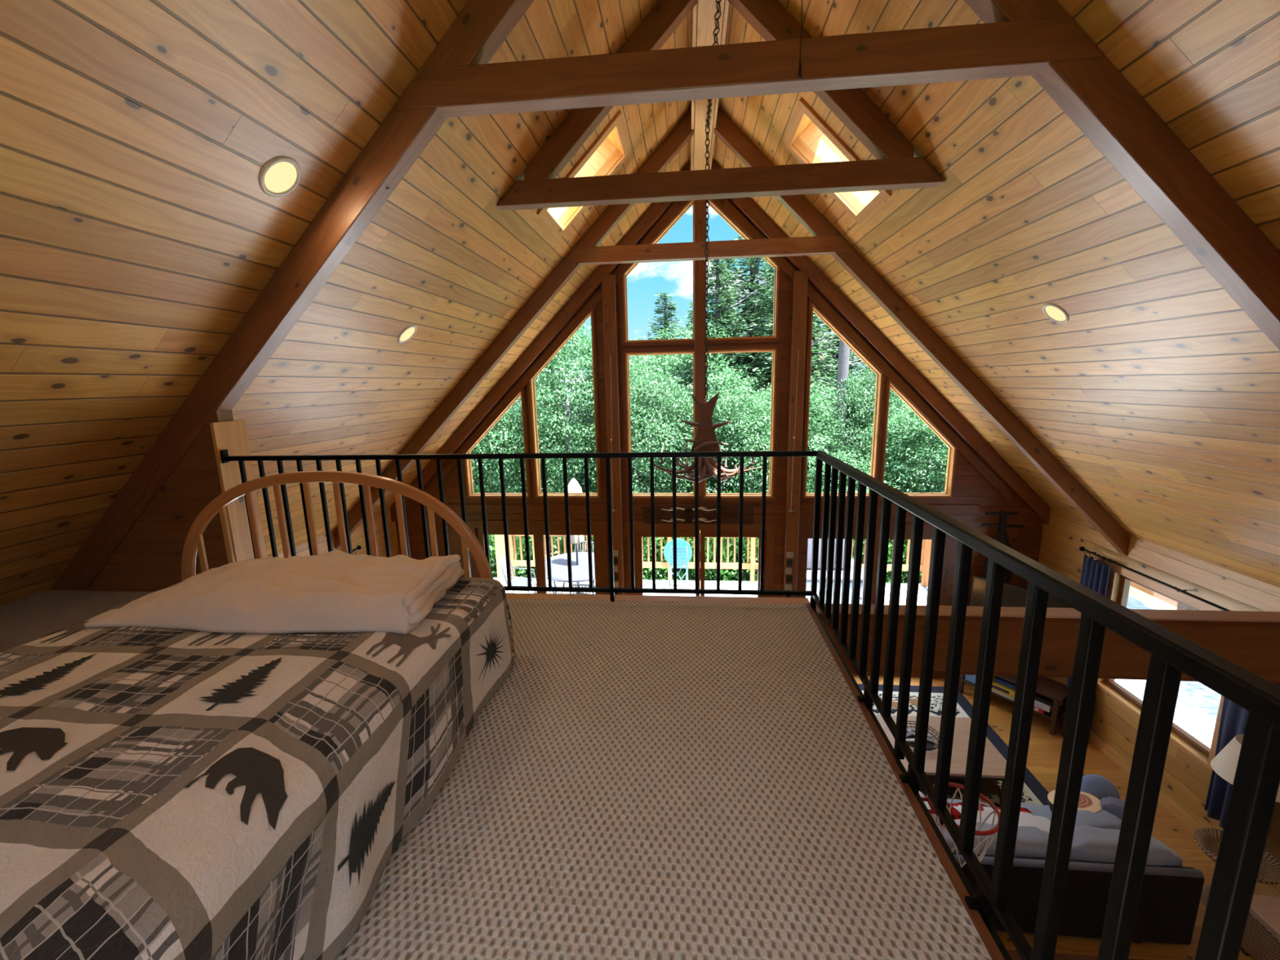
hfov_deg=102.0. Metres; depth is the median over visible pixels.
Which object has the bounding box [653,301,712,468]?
conifer tree
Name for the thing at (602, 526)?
trim
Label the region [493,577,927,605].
deck
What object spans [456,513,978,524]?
trim
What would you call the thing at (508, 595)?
trim
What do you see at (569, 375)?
broadleaf tree
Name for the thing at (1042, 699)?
player
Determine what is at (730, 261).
conifer tree
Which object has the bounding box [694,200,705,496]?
beam
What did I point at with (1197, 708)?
window
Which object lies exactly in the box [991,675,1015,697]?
game box
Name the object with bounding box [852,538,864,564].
shrub
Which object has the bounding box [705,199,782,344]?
window
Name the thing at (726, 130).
beam
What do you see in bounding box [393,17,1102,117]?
beam
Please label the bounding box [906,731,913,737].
remote control
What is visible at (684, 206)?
window
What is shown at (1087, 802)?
pillow
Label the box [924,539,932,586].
deck railing
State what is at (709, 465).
antler chandelier
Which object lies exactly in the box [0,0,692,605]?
ceiling
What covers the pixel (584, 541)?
patio chair
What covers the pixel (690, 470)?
antler chandelier
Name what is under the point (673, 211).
trim
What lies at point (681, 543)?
bistro table
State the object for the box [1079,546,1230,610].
curtain rod
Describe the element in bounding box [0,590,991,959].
floor
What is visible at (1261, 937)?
chest
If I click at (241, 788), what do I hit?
print
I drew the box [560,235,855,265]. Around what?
beam
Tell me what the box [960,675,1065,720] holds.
shelf
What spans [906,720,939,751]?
wire bowl
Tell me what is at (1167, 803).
baseboard
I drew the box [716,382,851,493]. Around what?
broadleaf tree
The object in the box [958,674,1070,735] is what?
bench
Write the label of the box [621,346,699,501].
window
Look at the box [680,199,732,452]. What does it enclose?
antler chandelier
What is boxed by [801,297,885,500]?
window
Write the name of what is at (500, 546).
post
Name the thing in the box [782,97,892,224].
window
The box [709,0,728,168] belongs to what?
trim
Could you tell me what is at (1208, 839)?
table
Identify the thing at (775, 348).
window
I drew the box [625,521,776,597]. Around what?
trim
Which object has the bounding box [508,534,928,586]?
deck railing
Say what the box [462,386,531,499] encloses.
window
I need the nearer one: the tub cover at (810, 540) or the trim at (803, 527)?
the trim at (803, 527)
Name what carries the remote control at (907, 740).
in the wire bowl
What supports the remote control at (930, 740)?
in the wire bowl
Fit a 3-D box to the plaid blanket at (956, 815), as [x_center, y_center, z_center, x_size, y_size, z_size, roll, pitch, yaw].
[3.097,3.059,4.797,1.050,0.158,0.354,0,11,5]
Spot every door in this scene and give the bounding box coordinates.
[475,528,542,593]
[537,528,601,594]
[634,529,700,595]
[700,530,766,597]
[799,532,866,673]
[866,532,932,675]
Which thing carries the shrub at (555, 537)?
on the ground
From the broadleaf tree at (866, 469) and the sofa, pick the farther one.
the broadleaf tree at (866, 469)
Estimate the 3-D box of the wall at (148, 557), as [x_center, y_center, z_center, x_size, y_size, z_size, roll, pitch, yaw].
[-2.923,0.139,3.134,1.085,1.093,0.102,0,11,5]
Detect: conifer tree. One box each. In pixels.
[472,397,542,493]
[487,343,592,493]
[629,292,692,484]
[629,337,660,493]
[641,259,769,550]
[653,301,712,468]
[666,235,822,493]
[688,257,864,546]
[706,258,770,406]
[741,258,826,412]
[755,312,868,493]
[807,320,923,486]
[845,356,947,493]
[891,407,947,491]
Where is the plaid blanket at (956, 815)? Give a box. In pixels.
[937,802,1032,828]
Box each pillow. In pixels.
[84,550,464,634]
[919,791,936,820]
[1047,790,1102,813]
[1100,796,1124,819]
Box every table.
[545,551,595,594]
[663,538,692,586]
[875,714,1006,804]
[1193,827,1279,906]
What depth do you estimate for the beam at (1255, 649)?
2.73 m
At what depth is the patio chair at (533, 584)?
9.67 m
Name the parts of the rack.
mount plate, mount plate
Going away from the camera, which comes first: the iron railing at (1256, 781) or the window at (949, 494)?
the iron railing at (1256, 781)
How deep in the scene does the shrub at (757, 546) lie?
13.39 m
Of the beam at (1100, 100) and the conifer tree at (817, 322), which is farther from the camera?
the conifer tree at (817, 322)
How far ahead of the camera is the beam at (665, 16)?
3.77 m
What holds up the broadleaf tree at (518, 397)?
on the ground
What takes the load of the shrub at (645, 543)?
on the ground
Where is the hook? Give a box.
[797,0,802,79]
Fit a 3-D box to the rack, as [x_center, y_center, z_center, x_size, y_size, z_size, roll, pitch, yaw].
[0.851,0.525,7.624,1.630,0.287,0.164,0,11,5]
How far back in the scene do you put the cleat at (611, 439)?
7.48 m
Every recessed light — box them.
[258,155,301,196]
[397,324,417,343]
[1042,302,1069,323]
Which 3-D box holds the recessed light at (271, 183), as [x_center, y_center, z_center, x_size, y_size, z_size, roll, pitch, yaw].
[-1.637,-1.379,2.358,0.148,0.148,0.204,0,11,5]
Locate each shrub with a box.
[488,534,522,576]
[488,534,551,577]
[516,492,585,577]
[552,492,594,554]
[642,537,667,579]
[642,537,721,580]
[676,537,745,581]
[704,487,762,581]
[749,546,758,580]
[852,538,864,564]
[853,538,921,583]
[885,482,932,583]
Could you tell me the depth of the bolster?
4.53 m
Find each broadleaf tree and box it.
[471,370,568,493]
[471,398,519,478]
[495,322,636,493]
[564,355,693,493]
[629,316,757,493]
[645,360,770,493]
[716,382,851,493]
[806,445,916,557]
[812,361,930,555]
[850,401,948,583]
[920,430,948,484]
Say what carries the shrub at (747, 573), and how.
on the ground
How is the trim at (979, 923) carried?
attached to the loft
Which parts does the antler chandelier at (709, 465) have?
antler arm, antler arm, antler arm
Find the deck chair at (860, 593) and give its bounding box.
[859,591,862,601]
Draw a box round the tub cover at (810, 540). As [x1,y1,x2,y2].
[806,538,844,569]
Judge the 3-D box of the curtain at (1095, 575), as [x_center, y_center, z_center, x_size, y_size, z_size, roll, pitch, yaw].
[5.489,1.788,6.361,0.086,1.837,0.396,0,11,5]
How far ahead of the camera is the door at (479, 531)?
8.11 m
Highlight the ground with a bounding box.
[484,421,1177,609]
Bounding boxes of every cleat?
[609,354,617,511]
[786,358,798,512]
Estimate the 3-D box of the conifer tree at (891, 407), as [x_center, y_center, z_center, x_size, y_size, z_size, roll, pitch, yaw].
[12.802,-4.280,20.646,8.790,13.052,8.441,-1,11,4]
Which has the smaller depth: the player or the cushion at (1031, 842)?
the cushion at (1031, 842)
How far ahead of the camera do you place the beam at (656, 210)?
7.38 m
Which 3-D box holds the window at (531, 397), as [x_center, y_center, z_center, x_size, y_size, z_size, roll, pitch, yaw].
[-1.121,-1.131,7.660,1.040,2.884,0.165,0,11,5]
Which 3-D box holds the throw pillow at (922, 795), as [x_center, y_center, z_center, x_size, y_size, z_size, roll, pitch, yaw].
[2.455,3.071,4.828,0.518,0.189,0.418,-3,11,-11]
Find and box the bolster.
[1075,809,1121,829]
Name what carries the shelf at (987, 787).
attached to the coffee table at (993, 769)
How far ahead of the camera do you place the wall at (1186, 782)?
5.43 m
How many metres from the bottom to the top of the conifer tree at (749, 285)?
12.399 m
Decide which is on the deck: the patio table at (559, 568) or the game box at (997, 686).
the patio table at (559, 568)
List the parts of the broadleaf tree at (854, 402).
crown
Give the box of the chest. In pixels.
[1240,894,1279,959]
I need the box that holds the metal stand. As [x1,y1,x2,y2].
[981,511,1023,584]
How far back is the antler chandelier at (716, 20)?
3.63 m
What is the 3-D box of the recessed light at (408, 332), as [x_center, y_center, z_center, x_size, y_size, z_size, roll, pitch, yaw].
[-1.961,-1.230,4.364,0.148,0.148,0.204,0,11,5]
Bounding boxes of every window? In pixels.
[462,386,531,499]
[527,306,601,499]
[536,111,631,239]
[619,200,694,346]
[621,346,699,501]
[700,344,781,501]
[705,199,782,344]
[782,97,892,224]
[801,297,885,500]
[878,376,959,500]
[919,583,1221,748]
[1096,562,1224,773]
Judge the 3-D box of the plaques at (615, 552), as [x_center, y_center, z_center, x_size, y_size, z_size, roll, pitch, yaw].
[-0.374,1.409,7.861,0.100,0.715,0.020,0,11,5]
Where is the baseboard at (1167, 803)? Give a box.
[1059,704,1279,896]
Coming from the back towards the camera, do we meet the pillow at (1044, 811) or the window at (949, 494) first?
the window at (949, 494)
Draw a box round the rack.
[643,506,753,524]
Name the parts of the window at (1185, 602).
sill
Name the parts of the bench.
leg, leg, leg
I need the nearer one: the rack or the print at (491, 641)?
the print at (491, 641)
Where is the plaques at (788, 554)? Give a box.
[785,551,793,597]
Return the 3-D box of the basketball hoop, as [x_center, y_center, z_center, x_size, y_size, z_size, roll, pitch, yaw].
[1.119,1.277,2.029,0.531,0.425,0.380,0,11,5]
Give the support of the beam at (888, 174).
attached to the beam at (770, 19)
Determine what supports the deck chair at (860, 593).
on the deck
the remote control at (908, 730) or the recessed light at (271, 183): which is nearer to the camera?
the recessed light at (271, 183)
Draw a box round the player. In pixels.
[1035,692,1053,706]
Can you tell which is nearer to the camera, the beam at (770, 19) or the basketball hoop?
the basketball hoop
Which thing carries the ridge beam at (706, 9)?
attached to the wall
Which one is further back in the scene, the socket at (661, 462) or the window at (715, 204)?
the window at (715, 204)
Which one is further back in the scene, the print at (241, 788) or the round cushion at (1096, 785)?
the round cushion at (1096, 785)
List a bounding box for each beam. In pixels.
[50,0,533,590]
[333,107,694,548]
[390,160,690,522]
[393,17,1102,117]
[497,156,945,210]
[524,0,697,208]
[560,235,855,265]
[601,274,624,595]
[693,0,724,170]
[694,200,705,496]
[711,159,1050,524]
[713,106,1130,555]
[727,0,914,189]
[782,270,808,597]
[816,603,1279,680]
[963,0,1279,351]
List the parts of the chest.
lid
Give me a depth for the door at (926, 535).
7.62 m
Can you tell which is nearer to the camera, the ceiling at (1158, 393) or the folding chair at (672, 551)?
the ceiling at (1158, 393)
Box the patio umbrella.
[568,478,587,594]
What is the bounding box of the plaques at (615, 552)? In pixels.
[613,550,618,595]
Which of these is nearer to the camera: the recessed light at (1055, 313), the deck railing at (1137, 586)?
the recessed light at (1055, 313)
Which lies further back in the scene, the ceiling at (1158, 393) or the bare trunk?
the bare trunk
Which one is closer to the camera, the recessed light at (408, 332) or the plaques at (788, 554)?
the recessed light at (408, 332)
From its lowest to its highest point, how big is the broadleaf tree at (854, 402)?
7.440 m
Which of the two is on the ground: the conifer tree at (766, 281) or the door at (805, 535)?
the conifer tree at (766, 281)
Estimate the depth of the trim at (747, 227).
7.07 m
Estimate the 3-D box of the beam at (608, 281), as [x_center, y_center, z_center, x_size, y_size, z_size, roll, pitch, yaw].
[-0.370,0.109,7.684,0.180,5.965,0.109,0,11,5]
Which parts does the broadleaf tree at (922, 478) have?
crown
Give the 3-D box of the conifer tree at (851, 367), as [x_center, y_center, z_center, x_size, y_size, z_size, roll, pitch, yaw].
[7.548,-3.537,20.235,7.738,11.964,8.058,-2,11,-6]
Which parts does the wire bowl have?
plate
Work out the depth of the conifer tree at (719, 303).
18.30 m
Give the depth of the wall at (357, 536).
7.41 m
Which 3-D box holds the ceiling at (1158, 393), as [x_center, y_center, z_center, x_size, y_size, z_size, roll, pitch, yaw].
[3.177,-0.788,2.341,5.535,5.535,10.650,0,11,5]
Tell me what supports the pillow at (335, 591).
on the patchwork quilt at (166, 793)
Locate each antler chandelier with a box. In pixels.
[653,457,694,482]
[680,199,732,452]
[698,457,739,482]
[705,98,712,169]
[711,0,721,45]
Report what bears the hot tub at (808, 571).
on the deck
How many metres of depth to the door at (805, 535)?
7.72 m
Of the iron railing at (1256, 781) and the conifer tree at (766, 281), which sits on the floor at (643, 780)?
the iron railing at (1256, 781)
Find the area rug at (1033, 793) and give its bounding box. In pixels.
[857,684,1048,807]
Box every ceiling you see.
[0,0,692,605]
[712,0,1279,587]
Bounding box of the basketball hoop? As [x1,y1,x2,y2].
[920,782,999,867]
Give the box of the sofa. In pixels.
[938,799,1204,944]
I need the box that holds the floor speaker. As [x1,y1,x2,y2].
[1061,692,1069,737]
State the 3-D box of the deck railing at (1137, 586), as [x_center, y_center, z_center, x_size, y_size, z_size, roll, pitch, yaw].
[9.761,2.416,7.752,0.165,1.220,7.045,0,11,5]
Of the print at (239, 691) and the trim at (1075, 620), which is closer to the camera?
the print at (239, 691)
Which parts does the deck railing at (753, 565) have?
post, post, post, post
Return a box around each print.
[0,653,94,697]
[0,727,67,770]
[22,621,88,644]
[183,747,287,830]
[187,631,246,644]
[199,657,282,711]
[337,781,395,884]
[365,623,451,666]
[475,626,505,681]
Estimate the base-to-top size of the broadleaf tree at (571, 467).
8.526 m
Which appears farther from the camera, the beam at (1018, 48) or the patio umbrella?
the patio umbrella
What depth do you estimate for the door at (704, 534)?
7.80 m
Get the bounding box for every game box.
[964,674,976,684]
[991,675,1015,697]
[991,688,1014,701]
[994,676,1016,689]
[1033,706,1046,714]
[1034,700,1053,712]
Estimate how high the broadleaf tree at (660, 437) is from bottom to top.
7.589 m
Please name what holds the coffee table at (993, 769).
on the area rug at (1033, 793)
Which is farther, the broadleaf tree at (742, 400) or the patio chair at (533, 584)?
the broadleaf tree at (742, 400)
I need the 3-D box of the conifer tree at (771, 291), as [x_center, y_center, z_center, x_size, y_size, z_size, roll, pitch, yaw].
[5.479,-3.240,18.301,8.424,12.182,8.090,-11,14,-41]
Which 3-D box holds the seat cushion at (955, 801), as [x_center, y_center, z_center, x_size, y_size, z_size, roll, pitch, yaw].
[3.070,3.255,4.749,0.843,0.196,0.721,0,11,5]
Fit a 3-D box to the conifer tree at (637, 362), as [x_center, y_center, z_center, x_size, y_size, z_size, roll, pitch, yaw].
[-0.051,-1.738,21.727,4.796,8.199,4.401,2,11,16]
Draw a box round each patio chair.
[499,554,535,592]
[527,583,562,593]
[569,584,595,594]
[573,541,593,583]
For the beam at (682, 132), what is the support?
attached to the ceiling at (139, 230)
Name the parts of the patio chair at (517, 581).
backrest, arm, seat, arm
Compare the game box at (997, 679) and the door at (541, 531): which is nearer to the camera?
the game box at (997, 679)
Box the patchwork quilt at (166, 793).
[0,577,515,959]
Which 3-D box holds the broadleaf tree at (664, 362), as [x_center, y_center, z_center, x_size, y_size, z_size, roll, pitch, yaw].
[1.334,-1.363,18.605,5.528,8.556,5.465,-7,12,-26]
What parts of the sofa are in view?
panel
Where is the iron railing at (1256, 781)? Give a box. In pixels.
[219,449,1279,959]
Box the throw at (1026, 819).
[952,804,1050,833]
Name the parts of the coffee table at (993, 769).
leg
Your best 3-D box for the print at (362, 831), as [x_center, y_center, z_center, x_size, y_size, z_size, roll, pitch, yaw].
[-0.633,0.812,1.228,0.017,0.152,0.252,-1,11,2]
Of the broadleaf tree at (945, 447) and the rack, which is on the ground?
the broadleaf tree at (945, 447)
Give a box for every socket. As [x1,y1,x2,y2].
[659,448,664,463]
[684,457,689,472]
[723,457,728,467]
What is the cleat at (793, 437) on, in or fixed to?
attached to the beam at (800, 278)
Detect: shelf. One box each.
[919,777,1001,795]
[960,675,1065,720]
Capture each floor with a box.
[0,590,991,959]
[853,675,1261,959]
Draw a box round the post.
[493,534,507,582]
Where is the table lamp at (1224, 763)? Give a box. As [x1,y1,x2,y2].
[1210,733,1279,848]
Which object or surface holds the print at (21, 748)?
on the patchwork quilt at (166, 793)
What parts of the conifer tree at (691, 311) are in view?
crown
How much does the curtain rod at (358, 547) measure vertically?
0.066 m
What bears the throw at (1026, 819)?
on the sofa
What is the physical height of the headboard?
0.826 m
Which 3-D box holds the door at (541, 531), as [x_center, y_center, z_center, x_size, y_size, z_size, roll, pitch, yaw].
[-1.066,1.859,8.217,0.984,2.317,0.055,0,11,5]
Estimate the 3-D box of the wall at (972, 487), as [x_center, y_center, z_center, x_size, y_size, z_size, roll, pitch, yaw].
[0.888,-0.671,7.589,9.600,7.480,0.160,0,11,5]
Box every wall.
[87,409,233,591]
[271,506,399,557]
[395,198,1043,678]
[1038,507,1279,893]
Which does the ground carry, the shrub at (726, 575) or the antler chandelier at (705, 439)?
the shrub at (726, 575)
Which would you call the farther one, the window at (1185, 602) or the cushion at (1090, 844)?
the window at (1185, 602)
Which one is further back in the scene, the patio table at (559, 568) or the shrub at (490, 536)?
the shrub at (490, 536)
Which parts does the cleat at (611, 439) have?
cord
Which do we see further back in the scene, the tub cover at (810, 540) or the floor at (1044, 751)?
the tub cover at (810, 540)
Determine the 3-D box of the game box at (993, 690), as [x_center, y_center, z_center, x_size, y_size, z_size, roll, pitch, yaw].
[5.024,2.884,7.097,0.302,0.050,0.420,-8,13,-32]
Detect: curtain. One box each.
[1066,549,1111,688]
[1204,684,1279,846]
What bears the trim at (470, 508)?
attached to the wall at (972, 487)
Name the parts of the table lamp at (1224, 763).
lamp shade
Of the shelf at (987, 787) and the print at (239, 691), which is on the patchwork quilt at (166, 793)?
the print at (239, 691)
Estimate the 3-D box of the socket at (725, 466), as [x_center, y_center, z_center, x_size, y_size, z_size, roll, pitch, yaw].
[0.915,-0.219,5.527,0.056,0.182,0.056,0,11,5]
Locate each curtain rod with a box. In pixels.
[352,545,361,551]
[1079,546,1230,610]
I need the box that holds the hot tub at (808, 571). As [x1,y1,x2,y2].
[805,558,863,604]
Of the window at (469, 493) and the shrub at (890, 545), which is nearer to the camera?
the window at (469, 493)
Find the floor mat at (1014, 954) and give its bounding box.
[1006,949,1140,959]
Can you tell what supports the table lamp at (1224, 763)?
on the table at (1208, 839)
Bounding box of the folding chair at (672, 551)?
[671,546,688,588]
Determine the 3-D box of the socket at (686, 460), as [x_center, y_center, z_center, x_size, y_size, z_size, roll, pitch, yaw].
[0.501,-0.165,5.502,0.056,0.182,0.056,0,11,5]
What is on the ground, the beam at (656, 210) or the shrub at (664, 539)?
the shrub at (664, 539)
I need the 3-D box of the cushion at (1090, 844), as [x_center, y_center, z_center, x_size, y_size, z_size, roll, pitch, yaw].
[3.870,3.111,4.226,0.898,0.473,0.282,0,11,5]
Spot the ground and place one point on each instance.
(1153, 602)
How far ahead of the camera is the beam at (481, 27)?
2.76 m
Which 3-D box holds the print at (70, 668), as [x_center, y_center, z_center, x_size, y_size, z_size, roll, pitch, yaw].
[-1.707,0.559,1.467,0.148,0.005,0.233,-4,11,-16]
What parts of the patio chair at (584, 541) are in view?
backrest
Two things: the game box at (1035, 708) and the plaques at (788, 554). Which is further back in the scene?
the plaques at (788, 554)
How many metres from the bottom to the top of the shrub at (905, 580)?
3.433 m
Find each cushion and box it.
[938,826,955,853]
[946,799,991,831]
[948,822,1048,858]
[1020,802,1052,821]
[1069,825,1182,866]
[1080,773,1119,799]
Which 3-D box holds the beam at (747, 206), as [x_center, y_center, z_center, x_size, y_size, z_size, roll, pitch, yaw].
[3.285,-1.807,7.009,4.710,4.949,0.112,0,11,5]
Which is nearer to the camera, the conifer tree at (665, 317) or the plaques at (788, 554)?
the plaques at (788, 554)
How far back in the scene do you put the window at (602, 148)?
5.03 m
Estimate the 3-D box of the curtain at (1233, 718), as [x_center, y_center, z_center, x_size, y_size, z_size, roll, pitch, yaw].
[5.317,2.212,4.505,0.086,1.977,0.542,0,11,5]
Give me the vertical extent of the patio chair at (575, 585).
1.016 m
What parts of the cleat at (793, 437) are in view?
cord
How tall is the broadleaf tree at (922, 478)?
6.046 m
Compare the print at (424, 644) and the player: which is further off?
the player
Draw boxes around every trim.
[51,589,809,604]
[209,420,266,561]
[423,200,678,494]
[445,504,980,514]
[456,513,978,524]
[466,520,608,594]
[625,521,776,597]
[690,3,697,170]
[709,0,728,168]
[723,198,1011,502]
[796,523,951,679]
[805,603,1004,959]
[817,612,1279,684]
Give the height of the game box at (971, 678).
0.190 m
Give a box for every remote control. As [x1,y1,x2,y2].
[906,728,915,735]
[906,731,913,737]
[906,738,914,742]
[927,737,936,743]
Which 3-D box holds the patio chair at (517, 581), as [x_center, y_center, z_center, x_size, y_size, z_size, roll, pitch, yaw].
[-2.652,2.135,11.230,0.638,1.016,0.548,0,11,5]
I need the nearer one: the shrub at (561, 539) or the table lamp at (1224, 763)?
the table lamp at (1224, 763)
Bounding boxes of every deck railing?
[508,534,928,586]
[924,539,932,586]
[1129,581,1177,607]
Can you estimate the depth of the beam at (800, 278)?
7.21 m
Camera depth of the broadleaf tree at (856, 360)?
18.67 m
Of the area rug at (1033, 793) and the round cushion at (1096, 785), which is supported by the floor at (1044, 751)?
the area rug at (1033, 793)
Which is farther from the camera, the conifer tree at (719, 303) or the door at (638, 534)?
the conifer tree at (719, 303)
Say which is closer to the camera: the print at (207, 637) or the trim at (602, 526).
the print at (207, 637)
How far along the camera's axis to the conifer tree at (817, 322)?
18.68 m
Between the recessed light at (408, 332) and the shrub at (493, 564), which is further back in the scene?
the shrub at (493, 564)
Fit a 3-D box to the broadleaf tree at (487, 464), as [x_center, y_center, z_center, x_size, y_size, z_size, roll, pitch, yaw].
[-4.484,-0.196,15.653,4.686,7.596,4.251,5,12,29]
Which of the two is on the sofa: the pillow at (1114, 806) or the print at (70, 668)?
the pillow at (1114, 806)
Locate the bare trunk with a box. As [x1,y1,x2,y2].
[831,338,849,488]
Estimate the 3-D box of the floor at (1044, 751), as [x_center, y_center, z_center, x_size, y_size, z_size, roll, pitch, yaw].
[0.510,4.040,3.357,9.920,0.200,10.260,0,11,5]
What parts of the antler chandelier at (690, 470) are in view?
antler arm, antler arm, antler arm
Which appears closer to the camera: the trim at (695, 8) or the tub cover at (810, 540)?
the trim at (695, 8)
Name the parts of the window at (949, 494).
sash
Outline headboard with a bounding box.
[181,471,493,581]
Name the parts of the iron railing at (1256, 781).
rail, post, rail, post, post, rail, rail, post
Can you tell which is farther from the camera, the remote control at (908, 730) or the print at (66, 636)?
the remote control at (908, 730)
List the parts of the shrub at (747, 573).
stem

